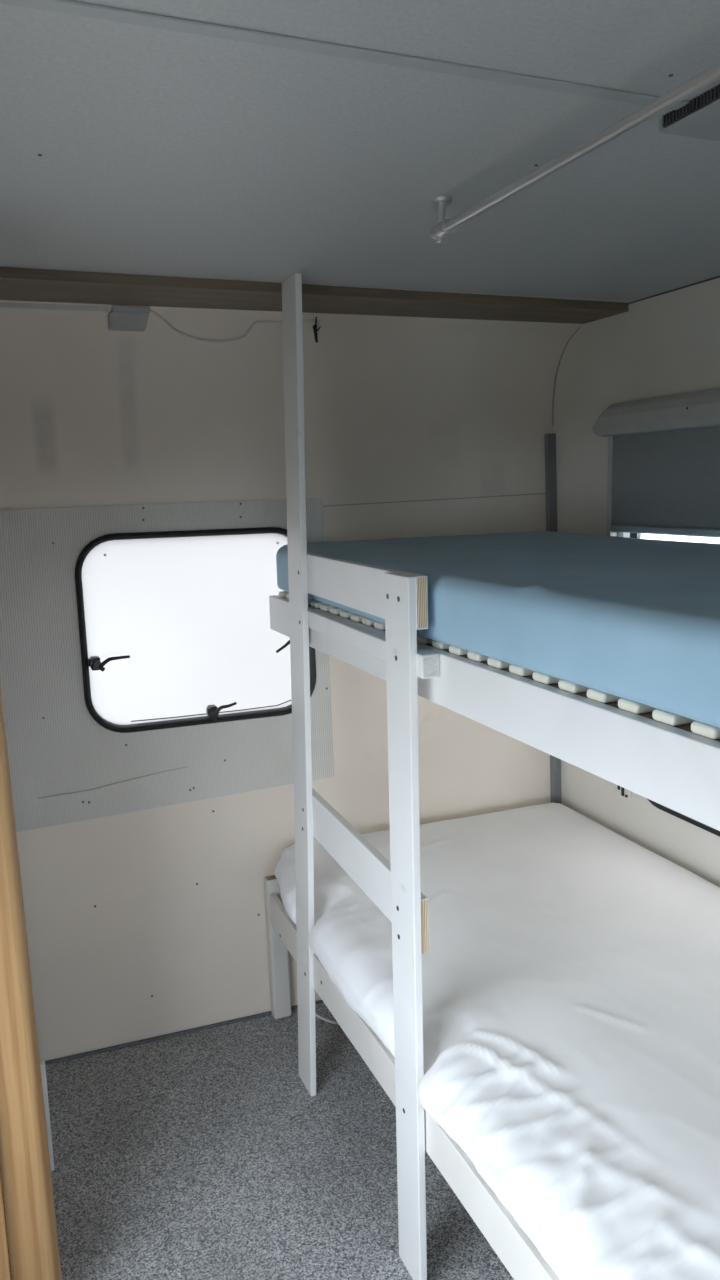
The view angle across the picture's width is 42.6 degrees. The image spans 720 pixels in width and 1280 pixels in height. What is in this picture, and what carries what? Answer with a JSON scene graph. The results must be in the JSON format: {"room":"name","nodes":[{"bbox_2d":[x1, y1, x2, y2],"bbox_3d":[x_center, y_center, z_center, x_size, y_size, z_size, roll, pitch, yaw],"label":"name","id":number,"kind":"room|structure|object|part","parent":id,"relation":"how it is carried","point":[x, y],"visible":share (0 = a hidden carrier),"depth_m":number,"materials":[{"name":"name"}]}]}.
{"room":"camper van interior","nodes":[
{"label":"camper van interior","id":0,"kind":"room"},
{"bbox_2d":[3,1003,513,1279],"bbox_3d":[0.299,1.349,1.060,2.210,0.042,3.680,-5,10,-22],"label":"floor","id":1,"kind":"structure","parent":0,"point":[205,1154],"depth_m":2.06,"materials":[{"name":"carpet"}]},
{"bbox_2d":[0,678,61,1279],"bbox_3d":[-0.874,0.298,1.585,0.538,1.925,0.452,-5,10,-22],"label":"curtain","id":2,"kind":"object","parent":1,"relation":"on","point":[26,1187],"visible":1,"depth_m":1.58,"materials":[{"name":"brown wood"}]},
{"bbox_3d":[-0.841,0.301,1.389,0.454,1.860,0.016,-5,10,-22],"label":"door","id":3,"kind":"part","parent":2,"relation":"part of","materials":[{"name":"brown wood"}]},
{"bbox_2d":[40,1060,54,1170],"bbox_3d":[-0.747,1.063,2.033,0.123,0.262,0.018,-5,10,-22],"label":"board","id":4,"kind":"object","parent":1,"relation":"on","point":[42,1063],"visible":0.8,"depth_m":2.04,"materials":[{"name":"plastic"}]},
{"bbox_2d":[315,1013,338,1024],"bbox_3d":[-0.015,1.026,2.661,0.308,0.090,0.099,-6,11,-27],"label":"cable","id":5,"kind":"object","parent":1,"relation":"on","point":[316,1014],"visible":0.29,"depth_m":2.61,"materials":[{"name":"white plastic"}]},
{"bbox_2d":[264,273,719,1279],"bbox_3d":[0.536,0.217,1.770,0.987,1.950,2.030,-5,10,-22],"label":"bunk bed","id":6,"kind":"object","parent":1,"relation":"on","point":[670,760],"visible":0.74,"depth_m":1.65,"materials":[{"name":"white paint"}]},
{"bbox_3d":[-0.234,0.874,2.632,0.052,0.412,0.055,-5,10,-22],"label":"leg","id":7,"kind":"part","parent":6,"relation":"part of","materials":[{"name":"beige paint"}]},
{"bbox_3d":[-0.142,0.165,2.190,0.051,1.950,0.098,-5,10,-22],"label":"post","id":8,"kind":"part","parent":6,"relation":"part of","materials":[{"name":"white paint"}]},
{"bbox_3d":[0.084,0.553,1.666,0.015,1.345,0.098,-5,10,-22],"label":"post","id":9,"kind":"part","parent":6,"relation":"part of","materials":[{"name":"white paint"}]},
{"bbox_3d":[0.133,0.894,1.677,0.020,0.089,1.975,-5,10,-22],"label":"rail","id":10,"kind":"part","parent":6,"relation":"part of","materials":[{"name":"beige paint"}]},
{"bbox_3d":[0.142,0.065,1.543,0.021,0.088,1.957,-5,10,-22],"label":"rail","id":11,"kind":"part","parent":6,"relation":"part of","materials":[{"name":"white paint"}]},
{"bbox_2d":[275,803,719,1279],"bbox_3d":[0.544,0.731,1.846,0.994,0.141,2.020,-5,10,-22],"label":"mattress","id":12,"kind":"object","parent":6,"relation":"on","point":[571,967],"visible":0.91,"depth_m":1.73,"materials":[{"name":"white fabric"}]},
{"bbox_2d":[276,531,719,727],"bbox_3d":[0.532,-0.095,1.721,0.898,0.122,2.013,-5,10,-22],"label":"mattress","id":13,"kind":"object","parent":6,"relation":"on","point":[633,619],"visible":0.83,"depth_m":1.34,"materials":[{"name":"blue fabric"}]},
{"bbox_2d":[0,282,632,1060],"bbox_3d":[-0.342,0.130,2.381,2.224,1.968,0.396,-5,10,-20],"label":"wall","id":14,"kind":"structure","parent":0,"point":[148,923],"depth_m":2.53,"materials":[{"name":"paint"}]},
{"bbox_2d":[0,302,107,312],"bbox_3d":[-0.993,-0.746,2.040,0.846,0.013,0.016,-5,10,-20],"label":"trim","id":15,"kind":"structure","parent":14,"relation":"attached to","point":[3,305],"depth_m":2.14,"materials":[{"name":"plastic"}]},
{"bbox_2d":[108,306,150,331],"bbox_3d":[-0.558,-0.773,2.227,0.095,0.042,0.084,-5,10,-22],"label":"junction box","id":16,"kind":"object","parent":14,"relation":"attached to","point":[120,318],"visible":1,"depth_m":2.22,"materials":[{"name":"grey plastic"}]},
{"bbox_3d":[-0.547,-0.786,2.206,0.089,0.011,0.042,-5,10,-22],"label":"box lid","id":17,"kind":"part","parent":16,"relation":"part of","materials":[{"name":"white plastic"}]},
{"bbox_2d":[0,498,333,831],"bbox_3d":[-0.678,0.072,2.402,1.257,0.838,0.038,-5,10,-20],"label":"wall panel","id":18,"kind":"object","parent":14,"relation":"attached to","point":[66,767],"visible":0.94,"depth_m":2.40,"materials":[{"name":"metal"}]},
{"bbox_2d":[45,1000,323,1064],"bbox_3d":[-0.368,1.084,2.626,2.121,0.012,0.010,-5,10,-20],"label":"baseboard","id":19,"kind":"structure","parent":14,"relation":"attached to","point":[318,1001],"depth_m":2.56,"materials":[{"name":"beige plastic"}]},
{"bbox_2d":[75,527,315,732],"bbox_3d":[-0.421,-0.030,2.469,0.630,0.522,0.093,-5,10,-20],"label":"window","id":20,"kind":"structure","parent":14,"relation":"in","point":[175,631],"depth_m":2.48,"materials":[{"name":"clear glass"}]},
{"bbox_3d":[-0.630,0.060,2.374,0.080,0.039,0.016,-3,10,-11],"label":"latch lever","id":21,"kind":"part","parent":20,"relation":"part of","materials":[{"name":"black plastic"}]},
{"bbox_3d":[-0.367,0.188,2.483,0.074,0.040,0.012,-2,9,-6],"label":"latch lever","id":22,"kind":"part","parent":20,"relation":"part of","materials":[{"name":"black plastic"}]},
{"bbox_3d":[-0.189,0.010,2.532,0.095,0.042,0.012,-7,11,-29],"label":"latch lever","id":23,"kind":"part","parent":20,"relation":"part of","materials":[{"name":"black plastic"}]},
{"bbox_2d":[150,310,319,342],"bbox_3d":[-0.316,-0.786,2.330,0.433,0.061,0.084,-5,10,-22],"label":"cable","id":24,"kind":"object","parent":14,"relation":"attached to","point":[151,311],"visible":0.91,"depth_m":2.34,"materials":[{"name":"white plastic"}]},
{"bbox_2d":[0,267,628,323],"bbox_3d":[-0.341,-0.804,2.162,2.150,0.022,0.284,-5,10,-22],"label":"trim","id":25,"kind":"structure","parent":14,"relation":"attached to","point":[16,284],"depth_m":2.16,"materials":[{"name":"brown wood"}]},
{"bbox_2d":[313,317,319,342],"bbox_3d":[-0.112,-0.806,2.394,0.019,0.061,0.062,-1,9,5],"label":"clip","id":26,"kind":"object","parent":14,"relation":"hanging from","point":[315,329],"visible":1,"depth_m":2.40,"materials":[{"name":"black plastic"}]},
{"bbox_2d":[323,493,545,506],"bbox_3d":[0.229,-0.408,2.687,0.716,0.019,0.002,-5,10,-20],"label":"trim","id":27,"kind":"structure","parent":14,"relation":"attached to","point":[537,493],"depth_m":2.68,"materials":[{"name":"white plastic"}]},
{"bbox_2d":[0,0,719,302],"bbox_3d":[0.248,-0.612,0.734,2.210,0.041,3.680,-5,10,-22],"label":"ceiling","id":28,"kind":"structure","parent":0,"point":[125,148],"depth_m":1.26,"materials":[{"name":"paint"}]},
{"bbox_2d":[0,0,688,109],"bbox_3d":[0.124,-0.637,1.036,2.150,0.004,0.022,-5,10,-22],"label":"trim","id":29,"kind":"structure","parent":28,"relation":"attached to","point":[70,7],"depth_m":0.97,"materials":[{"name":"white plastic"}]},
{"bbox_2d":[430,62,719,244],"bbox_3d":[0.379,-0.590,0.913,0.034,0.070,1.342,-5,10,-22],"label":"curtain rod","id":30,"kind":"object","parent":28,"relation":"attached to","point":[444,227],"visible":1,"depth_m":1.16,"materials":[{"name":"metal"}]},
{"bbox_2d":[659,84,719,140],"bbox_3d":[0.731,-0.634,0.968,0.479,0.018,0.688,-5,10,-22],"label":"ceiling vent","id":31,"kind":"object","parent":28,"relation":"in","point":[700,117],"visible":1,"depth_m":1.16,"materials":[{"name":"black plastic"}]},
{"bbox_2d":[553,278,719,887],"bbox_3d":[1.284,0.276,1.296,0.030,1.950,3.670,-5,10,-22],"label":"wall","id":32,"kind":"structure","parent":0,"point":[666,344],"depth_m":2.52,"materials":[{"name":"paint"}]},
{"bbox_2d":[544,433,561,803],"bbox_3d":[0.606,0.189,2.889,0.030,1.635,0.094,-5,10,-22],"label":"trim","id":33,"kind":"structure","parent":32,"relation":"attached to","point":[549,438],"depth_m":2.80,"materials":[{"name":"grey metal"}]},
{"bbox_2d":[552,327,579,424],"bbox_3d":[0.603,-0.769,2.709,0.004,0.264,0.134,-5,10,-22],"label":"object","id":34,"kind":"structure","parent":32,"relation":"attached to","point":[579,327],"depth_m":2.75,"materials":[{"name":"white plastic"}]},
{"bbox_2d":[614,784,631,798],"bbox_3d":[0.743,0.409,2.619,0.013,0.068,0.073,-5,10,-22],"label":"wall socket","id":35,"kind":"object","parent":32,"relation":"attached to","point":[620,790],"visible":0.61,"depth_m":2.61,"materials":[{"name":"plastic"}]},
{"bbox_2d":[592,388,719,537],"bbox_3d":[0.839,-0.349,2.138,0.061,0.458,0.926,-5,10,-22],"label":"roller blind","id":36,"kind":"object","parent":32,"relation":"attached to","point":[663,473],"visible":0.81,"depth_m":2.30,"materials":[{"name":"fabric"}]},
{"bbox_3d":[0.689,-0.368,2.526,0.024,0.376,0.018,-5,10,-22],"label":"guide rail","id":37,"kind":"part","parent":36,"relation":"part of","materials":[{"name":"white plastic"}]},
{"bbox_2d":[611,426,719,528],"bbox_3d":[0.839,-0.382,2.129,0.003,0.253,0.818,-5,10,-22],"label":"shade","id":38,"kind":"object","parent":32,"relation":"attached to","point":[666,478],"depth_m":2.30,"materials":[{"name":"grey fabric"}]},
{"bbox_2d":[618,532,719,543],"bbox_3d":[0.878,-0.296,2.162,0.042,0.491,0.801,-5,10,-22],"label":"window","id":39,"kind":"structure","parent":32,"relation":"in","point":[621,534],"depth_m":2.38,"materials":[{"name":"white glass"}]},
{"bbox_3d":[0.878,-0.296,2.162,0.042,0.491,0.801,-5,10,-22],"label":"frame","id":40,"kind":"part","parent":39,"relation":"part of","materials":[{"name":"white plastic"}]},
{"bbox_3d":[0.888,-0.297,2.166,0.004,0.435,0.745,-5,10,-22],"label":"pane","id":41,"kind":"part","parent":39,"relation":"part of","materials":[{"name":"glass"}]},
{"bbox_2d":[628,276,719,303],"bbox_3d":[1.316,-0.656,0.956,0.005,0.005,3.230,-5,10,-22],"label":"trim","id":42,"kind":"structure","parent":32,"relation":"attached to","point":[717,276],"depth_m":2.26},
{"bbox_2d":[647,799,719,836],"bbox_3d":[0.905,0.267,2.204,0.033,0.450,0.700,-5,10,-22],"label":"window","id":43,"kind":"structure","parent":32,"relation":"in","point":[659,806],"depth_m":2.37,"materials":[{"name":"black rubber"}]}
]}

